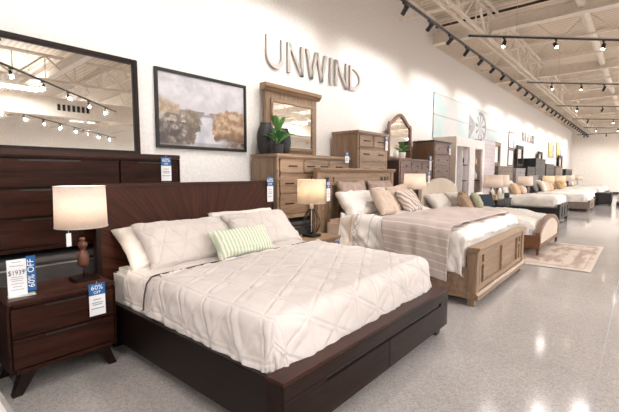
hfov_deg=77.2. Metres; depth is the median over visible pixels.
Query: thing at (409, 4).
track
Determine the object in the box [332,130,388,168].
dresser
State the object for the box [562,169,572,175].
dresser
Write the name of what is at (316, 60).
letter
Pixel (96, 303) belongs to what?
print
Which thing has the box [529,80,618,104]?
ceiling beam
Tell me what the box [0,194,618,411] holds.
floor
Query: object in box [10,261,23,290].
print
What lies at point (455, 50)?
wall
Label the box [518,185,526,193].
cushion
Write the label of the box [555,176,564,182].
table lamp
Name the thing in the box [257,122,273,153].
vase
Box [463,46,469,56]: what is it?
track spotlight
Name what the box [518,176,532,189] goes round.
table lamp
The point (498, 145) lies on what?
mirror
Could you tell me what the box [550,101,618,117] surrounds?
ceiling beam
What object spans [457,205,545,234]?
duvet
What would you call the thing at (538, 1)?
truss
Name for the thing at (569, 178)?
table lamp
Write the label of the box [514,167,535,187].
dresser
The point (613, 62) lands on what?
ceiling beam
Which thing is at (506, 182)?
table lamp
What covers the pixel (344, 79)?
letter
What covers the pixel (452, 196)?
pillow
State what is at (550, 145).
wall art
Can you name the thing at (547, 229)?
bed
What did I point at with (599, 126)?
track
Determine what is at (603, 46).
track spotlight
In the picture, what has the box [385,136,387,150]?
price tag
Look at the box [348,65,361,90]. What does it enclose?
letter
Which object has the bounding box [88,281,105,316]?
price tag
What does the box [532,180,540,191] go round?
pillow
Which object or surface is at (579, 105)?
track
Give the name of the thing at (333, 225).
mattress
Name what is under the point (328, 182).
price tag
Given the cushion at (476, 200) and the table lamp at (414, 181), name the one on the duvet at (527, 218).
the cushion at (476, 200)
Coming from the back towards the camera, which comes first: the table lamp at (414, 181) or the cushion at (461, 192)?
the cushion at (461, 192)
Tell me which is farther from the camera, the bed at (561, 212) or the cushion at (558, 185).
the cushion at (558, 185)
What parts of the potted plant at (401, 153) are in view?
pot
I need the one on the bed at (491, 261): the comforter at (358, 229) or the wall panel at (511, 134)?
the comforter at (358, 229)
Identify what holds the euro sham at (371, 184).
on the mattress at (333, 225)
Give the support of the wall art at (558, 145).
attached to the wall at (398, 64)
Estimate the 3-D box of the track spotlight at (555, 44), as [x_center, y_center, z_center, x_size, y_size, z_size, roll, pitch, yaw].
[5.051,-3.314,7.960,0.081,0.202,0.152,1,5,10]
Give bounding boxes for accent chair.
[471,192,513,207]
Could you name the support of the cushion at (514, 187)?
on the duvet at (528, 199)
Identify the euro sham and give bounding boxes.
[336,180,365,213]
[367,180,391,189]
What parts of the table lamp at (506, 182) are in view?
lamp shade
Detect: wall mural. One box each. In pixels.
[432,114,496,141]
[433,92,497,131]
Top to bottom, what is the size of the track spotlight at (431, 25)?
0.202 m
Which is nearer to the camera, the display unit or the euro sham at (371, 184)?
the euro sham at (371, 184)
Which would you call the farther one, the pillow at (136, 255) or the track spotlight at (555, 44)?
the track spotlight at (555, 44)
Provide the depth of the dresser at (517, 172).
15.07 m
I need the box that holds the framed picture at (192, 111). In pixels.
[153,66,246,151]
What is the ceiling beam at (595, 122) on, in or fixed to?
attached to the wall
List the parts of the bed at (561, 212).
rail, footboard, footboard frame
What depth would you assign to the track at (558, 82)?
11.87 m
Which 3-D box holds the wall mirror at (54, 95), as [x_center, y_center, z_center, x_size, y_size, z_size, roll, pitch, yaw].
[-2.260,-0.999,3.649,0.044,1.000,1.320,3,6,40]
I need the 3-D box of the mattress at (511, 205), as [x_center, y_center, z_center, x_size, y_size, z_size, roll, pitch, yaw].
[7.198,-0.113,12.626,1.650,0.410,1.540,4,6,40]
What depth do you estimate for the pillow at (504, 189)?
12.47 m
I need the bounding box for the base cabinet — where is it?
[595,192,612,205]
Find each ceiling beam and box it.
[432,0,618,45]
[495,46,618,83]
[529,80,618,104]
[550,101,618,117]
[565,113,618,126]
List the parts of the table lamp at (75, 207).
lamp shade, carved stem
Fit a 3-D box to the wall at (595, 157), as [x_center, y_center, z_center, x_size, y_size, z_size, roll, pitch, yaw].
[29.371,-3.116,22.275,24.600,5.450,0.300,4,6,40]
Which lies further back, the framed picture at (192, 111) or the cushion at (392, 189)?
the cushion at (392, 189)
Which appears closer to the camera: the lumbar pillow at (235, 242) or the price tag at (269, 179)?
the lumbar pillow at (235, 242)
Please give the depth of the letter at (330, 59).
6.75 m
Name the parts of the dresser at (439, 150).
panel, drawer, drawer, drawer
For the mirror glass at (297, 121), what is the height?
0.690 m
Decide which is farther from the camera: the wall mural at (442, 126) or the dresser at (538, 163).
the dresser at (538, 163)
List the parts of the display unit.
panel, panel, panel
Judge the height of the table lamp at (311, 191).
0.781 m
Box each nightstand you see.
[0,272,116,398]
[299,232,340,243]
[494,197,511,206]
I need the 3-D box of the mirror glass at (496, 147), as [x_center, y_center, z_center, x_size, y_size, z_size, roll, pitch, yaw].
[6.825,-1.899,14.250,0.006,0.590,0.840,4,6,40]
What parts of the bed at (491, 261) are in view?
headboard post, headboard panel, headboard frame, headboard post, drawer, rail, footboard post, footboard panel, footboard frame, footboard post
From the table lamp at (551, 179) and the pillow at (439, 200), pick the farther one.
the table lamp at (551, 179)
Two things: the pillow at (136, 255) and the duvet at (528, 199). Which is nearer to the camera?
the pillow at (136, 255)
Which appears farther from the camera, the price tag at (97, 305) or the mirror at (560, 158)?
the mirror at (560, 158)
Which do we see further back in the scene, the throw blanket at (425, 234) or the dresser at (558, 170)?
the dresser at (558, 170)
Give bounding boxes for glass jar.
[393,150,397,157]
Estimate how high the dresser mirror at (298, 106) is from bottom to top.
1.010 m
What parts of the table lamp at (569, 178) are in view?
lamp shade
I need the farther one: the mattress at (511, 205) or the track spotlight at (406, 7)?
the mattress at (511, 205)
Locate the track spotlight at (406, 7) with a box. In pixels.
[400,1,408,15]
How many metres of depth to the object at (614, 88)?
18.50 m
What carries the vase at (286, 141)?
on the dresser at (285, 169)
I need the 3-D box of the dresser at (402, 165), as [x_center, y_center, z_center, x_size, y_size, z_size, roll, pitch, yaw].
[2.119,-0.525,8.525,0.551,0.985,1.640,4,6,40]
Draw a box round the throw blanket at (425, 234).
[381,206,508,281]
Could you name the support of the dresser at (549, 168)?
on the display platform
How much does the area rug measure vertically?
0.008 m
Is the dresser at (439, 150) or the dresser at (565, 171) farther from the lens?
the dresser at (565, 171)
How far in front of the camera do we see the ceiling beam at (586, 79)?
14.04 m
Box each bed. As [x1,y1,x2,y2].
[0,392,13,411]
[91,181,448,411]
[313,168,526,306]
[418,178,558,254]
[494,179,568,222]
[527,175,594,211]
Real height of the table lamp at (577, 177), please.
0.704 m
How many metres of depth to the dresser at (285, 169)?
5.39 m
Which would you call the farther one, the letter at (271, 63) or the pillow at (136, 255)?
the letter at (271, 63)
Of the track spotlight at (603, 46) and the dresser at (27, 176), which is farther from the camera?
the track spotlight at (603, 46)
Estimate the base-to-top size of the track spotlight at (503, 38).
0.205 m
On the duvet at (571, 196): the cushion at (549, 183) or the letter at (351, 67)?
the cushion at (549, 183)
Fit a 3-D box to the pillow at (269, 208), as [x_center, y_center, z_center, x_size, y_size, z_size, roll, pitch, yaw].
[-0.663,0.254,4.390,0.381,0.414,0.920,4,6,40]
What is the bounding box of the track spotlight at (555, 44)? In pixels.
[553,39,558,48]
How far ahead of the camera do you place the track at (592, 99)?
19.63 m
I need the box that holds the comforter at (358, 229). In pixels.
[338,206,517,276]
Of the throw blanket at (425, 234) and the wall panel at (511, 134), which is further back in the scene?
the wall panel at (511, 134)
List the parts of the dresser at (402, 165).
panel, drawer, drawer, drawer, drawer, drawer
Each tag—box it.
[66,232,71,246]
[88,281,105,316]
[161,157,171,180]
[267,177,272,201]
[326,181,329,200]
[345,152,348,162]
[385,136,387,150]
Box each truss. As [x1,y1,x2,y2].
[399,0,476,21]
[432,0,595,133]
[460,6,618,58]
[480,34,618,71]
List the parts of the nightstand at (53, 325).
leg, panel, leg, drawer, drawer, finger pull, finger pull, leg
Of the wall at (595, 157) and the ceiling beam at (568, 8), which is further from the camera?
the wall at (595, 157)
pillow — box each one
[111,227,150,270]
[207,207,270,229]
[207,224,274,260]
[335,190,377,214]
[425,193,452,207]
[443,192,459,205]
[501,187,510,193]
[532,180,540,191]
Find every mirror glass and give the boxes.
[273,102,310,148]
[390,117,408,156]
[495,146,498,161]
[518,149,521,163]
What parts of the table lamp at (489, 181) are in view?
lamp shade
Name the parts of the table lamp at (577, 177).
lamp shade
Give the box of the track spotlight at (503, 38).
[501,37,506,47]
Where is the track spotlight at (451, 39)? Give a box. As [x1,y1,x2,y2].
[446,34,453,44]
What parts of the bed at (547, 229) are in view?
headboard, rail, footboard trim, footboard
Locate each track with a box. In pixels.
[400,0,587,134]
[468,0,618,40]
[527,41,618,84]
[556,104,618,106]
[573,99,618,119]
[577,132,618,134]
[584,126,618,127]
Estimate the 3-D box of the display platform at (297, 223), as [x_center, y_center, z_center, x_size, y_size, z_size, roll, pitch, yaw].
[0.428,0.517,6.630,0.616,0.780,3.460,4,6,40]
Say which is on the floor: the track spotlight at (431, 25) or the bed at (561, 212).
the bed at (561, 212)
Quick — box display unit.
[433,136,484,196]
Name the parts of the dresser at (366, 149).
panel, drawer, drawer, drawer, drawer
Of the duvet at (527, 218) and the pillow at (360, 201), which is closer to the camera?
the pillow at (360, 201)
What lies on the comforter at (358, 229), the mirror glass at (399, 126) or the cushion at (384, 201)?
the cushion at (384, 201)
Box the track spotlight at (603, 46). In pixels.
[601,40,605,50]
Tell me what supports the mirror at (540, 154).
on the dresser at (549, 168)
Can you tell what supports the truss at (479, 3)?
attached to the wall at (595, 157)
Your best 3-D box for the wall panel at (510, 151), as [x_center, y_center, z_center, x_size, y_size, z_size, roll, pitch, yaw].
[8.440,-2.026,16.286,0.030,0.700,0.850,4,6,40]
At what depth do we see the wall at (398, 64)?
5.94 m
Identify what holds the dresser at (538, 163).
on the display platform
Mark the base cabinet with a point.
(604, 198)
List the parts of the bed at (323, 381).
headboard post, leg, headboard, rail, headboard post, footboard, drawer, footboard rail, drawer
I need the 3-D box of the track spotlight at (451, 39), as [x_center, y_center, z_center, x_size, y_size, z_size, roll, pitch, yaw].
[2.783,-3.293,7.702,0.152,0.202,0.100,4,6,40]
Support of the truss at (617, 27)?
attached to the wall
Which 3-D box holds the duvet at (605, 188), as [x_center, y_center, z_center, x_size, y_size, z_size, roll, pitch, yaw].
[17.651,-1.124,24.365,1.751,0.347,2.039,4,6,40]
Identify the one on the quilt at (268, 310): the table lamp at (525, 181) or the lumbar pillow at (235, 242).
the lumbar pillow at (235, 242)
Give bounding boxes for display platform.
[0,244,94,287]
[288,215,312,234]
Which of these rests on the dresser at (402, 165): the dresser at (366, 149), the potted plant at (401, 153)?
the potted plant at (401, 153)
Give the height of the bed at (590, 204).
1.390 m
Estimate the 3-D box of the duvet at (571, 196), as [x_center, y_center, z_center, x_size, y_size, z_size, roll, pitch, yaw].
[10.658,-0.426,16.174,1.803,0.382,1.996,4,6,40]
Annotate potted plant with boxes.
[262,115,294,152]
[393,142,410,157]
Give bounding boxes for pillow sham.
[130,216,224,269]
[220,209,301,242]
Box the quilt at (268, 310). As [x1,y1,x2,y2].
[123,239,431,374]
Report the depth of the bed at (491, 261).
5.12 m
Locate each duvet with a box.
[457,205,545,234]
[509,193,565,206]
[537,191,592,201]
[553,189,596,196]
[563,186,603,191]
[575,185,608,191]
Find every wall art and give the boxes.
[547,142,554,157]
[556,142,561,158]
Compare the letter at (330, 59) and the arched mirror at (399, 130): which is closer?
the letter at (330, 59)
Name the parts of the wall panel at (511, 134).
panel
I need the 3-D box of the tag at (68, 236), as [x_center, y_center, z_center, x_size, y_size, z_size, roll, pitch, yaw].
[-1.731,0.228,2.789,0.003,0.127,0.036,2,5,23]
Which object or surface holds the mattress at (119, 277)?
on the bed at (323, 381)
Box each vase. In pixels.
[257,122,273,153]
[278,128,290,153]
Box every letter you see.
[265,34,284,68]
[286,42,303,76]
[305,49,327,81]
[329,58,332,84]
[334,60,347,88]
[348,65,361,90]
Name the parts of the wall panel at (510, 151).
panel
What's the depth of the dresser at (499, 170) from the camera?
13.62 m
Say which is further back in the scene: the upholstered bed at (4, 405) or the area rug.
the area rug
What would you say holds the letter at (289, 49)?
attached to the wall at (398, 64)
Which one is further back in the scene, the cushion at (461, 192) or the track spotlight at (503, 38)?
the cushion at (461, 192)
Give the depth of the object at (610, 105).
22.85 m
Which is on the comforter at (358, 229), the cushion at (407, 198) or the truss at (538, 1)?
the cushion at (407, 198)
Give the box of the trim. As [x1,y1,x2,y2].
[590,281,618,411]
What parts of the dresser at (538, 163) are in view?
drawer, drawer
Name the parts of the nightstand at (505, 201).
drawer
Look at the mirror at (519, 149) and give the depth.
17.00 m
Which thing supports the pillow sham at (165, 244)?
on the quilt at (268, 310)
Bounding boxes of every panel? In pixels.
[474,139,495,193]
[507,149,513,165]
[508,131,514,148]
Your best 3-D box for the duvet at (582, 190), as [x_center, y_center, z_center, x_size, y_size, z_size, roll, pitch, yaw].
[12.829,-0.651,18.773,1.713,0.334,1.938,4,6,40]
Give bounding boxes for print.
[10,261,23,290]
[91,298,103,309]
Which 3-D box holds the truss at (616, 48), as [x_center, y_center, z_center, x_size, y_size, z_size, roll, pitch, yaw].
[14.749,-4.065,5.003,23.980,0.580,0.070,4,6,40]
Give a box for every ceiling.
[413,0,618,120]
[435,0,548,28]
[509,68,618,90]
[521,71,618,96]
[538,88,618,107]
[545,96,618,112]
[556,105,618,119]
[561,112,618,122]
[569,116,618,127]
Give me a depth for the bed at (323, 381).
2.70 m
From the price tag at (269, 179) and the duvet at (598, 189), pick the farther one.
the duvet at (598, 189)
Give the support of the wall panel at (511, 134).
attached to the wall at (398, 64)
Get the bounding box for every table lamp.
[52,185,107,282]
[297,177,325,237]
[403,173,425,191]
[483,175,502,194]
[497,175,509,193]
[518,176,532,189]
[542,176,554,182]
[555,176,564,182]
[565,175,574,186]
[575,175,582,183]
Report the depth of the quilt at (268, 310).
2.64 m
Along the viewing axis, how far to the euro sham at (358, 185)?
5.89 m
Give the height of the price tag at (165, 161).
0.258 m
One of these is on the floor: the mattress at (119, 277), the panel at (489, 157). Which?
the panel at (489, 157)
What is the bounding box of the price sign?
[6,255,36,298]
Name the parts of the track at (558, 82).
rail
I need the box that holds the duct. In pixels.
[574,0,618,113]
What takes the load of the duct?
attached to the wall at (595, 157)
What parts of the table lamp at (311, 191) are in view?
lamp shade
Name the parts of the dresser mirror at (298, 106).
cornice, moulding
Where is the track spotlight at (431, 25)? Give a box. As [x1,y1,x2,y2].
[425,20,433,31]
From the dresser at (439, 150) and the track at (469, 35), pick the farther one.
the dresser at (439, 150)
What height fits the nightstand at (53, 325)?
0.640 m
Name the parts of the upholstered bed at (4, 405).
mattress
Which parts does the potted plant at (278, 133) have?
pot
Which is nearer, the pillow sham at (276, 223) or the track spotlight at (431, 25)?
the pillow sham at (276, 223)
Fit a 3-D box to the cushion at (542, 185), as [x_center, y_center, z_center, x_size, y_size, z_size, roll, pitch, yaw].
[9.770,-0.821,16.235,0.295,0.462,0.600,4,6,40]
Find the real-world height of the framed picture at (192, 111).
0.905 m
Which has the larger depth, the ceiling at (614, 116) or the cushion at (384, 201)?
the ceiling at (614, 116)
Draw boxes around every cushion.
[370,188,399,215]
[385,184,406,209]
[395,189,422,211]
[456,195,473,206]
[458,191,472,204]
[470,192,483,207]
[510,183,520,194]
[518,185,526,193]
[538,181,547,191]
[548,182,553,190]
[555,182,562,189]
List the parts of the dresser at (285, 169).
panel, waist moulding, drawer, drawer, drawer, drawer, drawer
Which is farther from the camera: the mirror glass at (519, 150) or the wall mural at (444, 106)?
the mirror glass at (519, 150)
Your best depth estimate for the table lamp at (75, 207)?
2.82 m
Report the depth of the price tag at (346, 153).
6.32 m
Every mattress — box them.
[114,265,129,307]
[327,218,458,234]
[511,205,557,207]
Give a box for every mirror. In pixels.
[0,30,140,153]
[260,81,321,154]
[387,114,411,158]
[494,142,500,165]
[515,145,523,166]
[537,151,542,158]
[558,155,562,166]
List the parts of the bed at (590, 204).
headboard, rail, footboard frame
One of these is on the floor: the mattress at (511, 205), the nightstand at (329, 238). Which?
the nightstand at (329, 238)
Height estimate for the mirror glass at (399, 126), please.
0.886 m
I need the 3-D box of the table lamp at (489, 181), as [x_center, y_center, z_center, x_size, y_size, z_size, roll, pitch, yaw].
[5.307,-0.549,11.242,0.546,0.704,0.546,4,6,40]
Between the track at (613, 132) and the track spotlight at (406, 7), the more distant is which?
the track at (613, 132)
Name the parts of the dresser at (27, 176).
drawer, finger pull, finger pull, drawer, finger pull, drawer, drawer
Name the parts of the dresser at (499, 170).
drawer, drawer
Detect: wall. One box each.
[0,0,571,181]
[436,28,570,129]
[570,123,618,191]
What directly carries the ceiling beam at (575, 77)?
attached to the wall
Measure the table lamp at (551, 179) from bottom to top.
0.704 m
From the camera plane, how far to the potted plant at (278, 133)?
5.21 m
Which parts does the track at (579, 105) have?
rail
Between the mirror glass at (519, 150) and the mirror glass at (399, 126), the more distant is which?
the mirror glass at (519, 150)
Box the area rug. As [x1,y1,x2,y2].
[523,242,603,272]
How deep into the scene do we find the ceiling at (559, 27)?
11.84 m
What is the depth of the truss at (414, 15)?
8.07 m
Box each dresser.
[0,148,179,254]
[251,153,350,218]
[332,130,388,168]
[387,158,432,196]
[413,140,451,179]
[494,166,513,179]
[512,168,525,186]
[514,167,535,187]
[523,158,545,180]
[545,164,553,175]
[553,166,562,175]
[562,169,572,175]
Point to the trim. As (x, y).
(618, 281)
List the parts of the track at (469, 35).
rail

